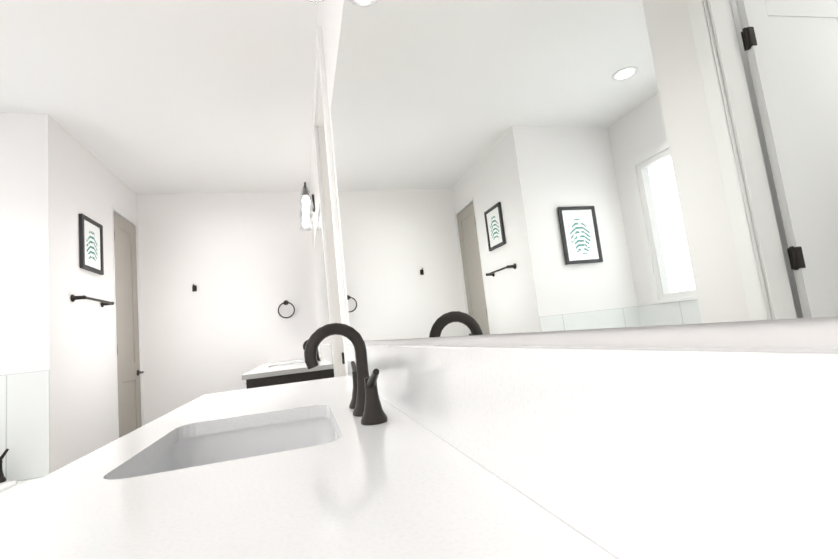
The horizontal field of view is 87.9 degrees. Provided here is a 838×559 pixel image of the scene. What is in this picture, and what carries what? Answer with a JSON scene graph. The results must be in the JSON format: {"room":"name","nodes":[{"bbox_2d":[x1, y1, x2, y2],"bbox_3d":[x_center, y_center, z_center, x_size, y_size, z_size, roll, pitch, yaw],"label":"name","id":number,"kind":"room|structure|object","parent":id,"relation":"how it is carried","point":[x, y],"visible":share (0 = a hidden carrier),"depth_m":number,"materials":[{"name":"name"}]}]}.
{"room":"bathroom","nodes":[
{"label":"bathroom","id":0,"kind":"room"},
{"bbox_2d":[0,113,25,480],"bbox_3d":[-2.831,0.323,2.600,0.860,2.750,0.120,-4,-7,-16],"label":"wall","id":1,"kind":"structure","parent":0,"point":[12,243],"depth_m":2.70,"materials":[{"name":"white paint"}]},
{"bbox_2d":[0,370,49,480],"bbox_3d":[-2.687,0.896,2.483,0.968,0.620,0.012,-4,-7,-16],"label":"wall tile","id":2,"kind":"structure","parent":1,"relation":"attached to","point":[25,419],"depth_m":2.58,"materials":[{"name":"white tile"}]},
{"bbox_2d":[26,113,143,479],"bbox_3d":[-2.550,0.394,3.439,0.120,2.750,1.600,-4,-7,-16],"label":"wall","id":3,"kind":"structure","parent":0,"point":[70,344],"depth_m":2.95,"materials":[{"name":"white paint"}]},
{"bbox_2d":[79,214,103,274],"bbox_3d":[-2.485,-0.253,3.302,0.022,0.400,0.340,-4,-7,-16],"label":"framed picture","id":4,"kind":"object","parent":3,"relation":"attached to","point":[91,245],"visible":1,"depth_m":3.28,"materials":[{"name":"grey"}]},
{"bbox_2d":[70,294,113,306],"bbox_3d":[-2.395,0.162,3.212,0.084,0.052,0.512,-4,-7,-16],"label":"towel bar","id":5,"kind":"object","parent":3,"relation":"attached to","point":[73,297],"visible":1,"depth_m":3.08,"materials":[{"name":"black metal"}]},
{"bbox_2d":[112,205,143,438],"bbox_3d":[-2.657,0.615,3.887,0.124,2.446,0.599,-4,-7,-16],"label":"door frame","id":6,"kind":"structure","parent":3,"relation":"attached to","point":[126,217],"depth_m":4.12,"materials":[{"name":"white paint"}]},
{"bbox_2d":[113,211,143,437],"bbox_3d":[-2.621,0.624,3.889,0.143,2.393,0.549,-4,-7,-16],"label":"closet door","id":7,"kind":"structure","parent":3,"relation":"in","point":[129,372],"depth_m":3.92,"materials":[{"name":"grey paint"}]},
{"bbox_2d":[0,0,317,193],"bbox_3d":[-2.014,-1.325,1.434,3.544,0.050,6.440,-4,-7,-16],"label":"ceiling","id":8,"kind":"structure","parent":0,"point":[170,96],"depth_m":2.67,"materials":[{"name":"white paint"}]},
{"bbox_2d":[137,191,321,424],"bbox_3d":[-2.730,0.514,4.272,3.424,2.750,0.120,-4,-7,-16],"label":"wall","id":9,"kind":"structure","parent":0,"point":[244,262],"depth_m":4.45,"materials":[{"name":"white paint"}]},
{"bbox_2d":[278,300,294,317],"bbox_3d":[-1.391,0.318,4.562,0.173,0.194,0.063,-4,-7,-16],"label":"towel ring","id":10,"kind":"object","parent":9,"relation":"attached to","point":[285,302],"visible":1,"depth_m":4.54,"materials":[{"name":"black metal"}]},
{"bbox_2d":[310,0,837,376],"bbox_3d":[-0.218,-0.068,1.727,0.120,2.750,6.440,-4,-7,-16],"label":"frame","id":11,"kind":"structure","parent":0,"point":[818,332],"depth_m":0.28,"materials":[{"name":"white paint"}]},
{"bbox_2d":[299,182,314,230],"bbox_3d":[-1.003,-0.635,3.882,0.142,0.222,0.840,-4,-7,-16],"label":"sconce","id":12,"kind":"object","parent":11,"relation":"attached to","point":[305,209],"visible":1,"depth_m":3.74,"materials":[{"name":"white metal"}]},
{"bbox_2d":[314,203,330,342],"bbox_3d":[-0.858,0.057,3.811,0.006,1.003,1.647,-4,-7,-16],"label":"mirror","id":13,"kind":"object","parent":11,"relation":"attached to","point":[321,283],"visible":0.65,"depth_m":3.58,"materials":[{"name":"clear glass"}]},
{"bbox_2d":[318,344,332,363],"bbox_3d":[-0.807,0.629,3.749,0.020,0.128,1.828,-4,-7,-16],"label":"backsplash","id":14,"kind":"structure","parent":11,"relation":"attached to","point":[326,349],"depth_m":3.31,"materials":[{"name":"white stone"}]},
{"bbox_2d":[313,26,349,376],"bbox_3d":[-0.401,0.119,2.393,0.140,2.585,0.920,-4,-7,-16],"label":"wall","id":15,"kind":"structure","parent":11,"relation":"attached to","point":[330,225],"depth_m":2.70,"materials":[{"name":"white paint"}]},
{"bbox_2d":[331,0,837,340],"bbox_3d":[-0.097,-0.369,0.973,0.006,1.003,1.810,-4,-7,-16],"label":"mirror","id":16,"kind":"object","parent":11,"relation":"attached to","point":[512,166],"visible":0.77,"depth_m":0.29,"materials":[{"name":"clear glass"}]},
{"bbox_2d":[346,343,837,558],"bbox_3d":[-0.043,0.202,0.902,0.020,0.128,1.970,-4,-7,-16],"label":"backsplash","id":17,"kind":"structure","parent":11,"relation":"attached to","point":[633,452],"depth_m":0.24,"materials":[{"name":"white stone"}]},
{"bbox_3d":[-1.711,1.438,1.101,3.544,0.050,6.440,-4,-7,-16],"label":"floor","id":18,"kind":"structure","parent":0,"visible":0},
{"bbox_2d":[0,448,42,498],"bbox_3d":[-2.447,1.196,1.714,0.965,0.733,1.490,-4,-7,-16],"label":"tub deck","id":19,"kind":"object","parent":18,"relation":"on","point":[7,487],"visible":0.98,"depth_m":2.44,"materials":[{"name":"tile"}]},
{"bbox_2d":[242,360,333,388],"bbox_3d":[-1.021,1.185,3.607,0.588,0.897,1.791,-4,-7,-16],"label":"bathroom vanity","id":20,"kind":"object","parent":18,"relation":"on","point":[280,372],"depth_m":2.81,"materials":[{"name":"stone"}]},
{"bbox_2d":[254,360,325,379],"bbox_3d":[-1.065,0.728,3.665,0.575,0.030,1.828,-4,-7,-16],"label":"sink","id":21,"kind":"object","parent":20,"relation":"on","point":[296,362],"depth_m":3.21,"materials":[{"name":"white ceramic"}]},
{"bbox_2d":[0,379,599,558],"bbox_3d":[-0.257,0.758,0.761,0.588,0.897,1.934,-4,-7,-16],"label":"countertop","id":22,"kind":"structure","parent":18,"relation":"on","point":[396,492],"depth_m":0.42,"materials":[{"name":"stone"}]},
{"bbox_2d":[88,403,347,498],"bbox_3d":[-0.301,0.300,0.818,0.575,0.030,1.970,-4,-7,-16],"label":"sink","id":23,"kind":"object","parent":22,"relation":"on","point":[203,447],"depth_m":0.99,"materials":[{"name":"white ceramic"}]}
]}

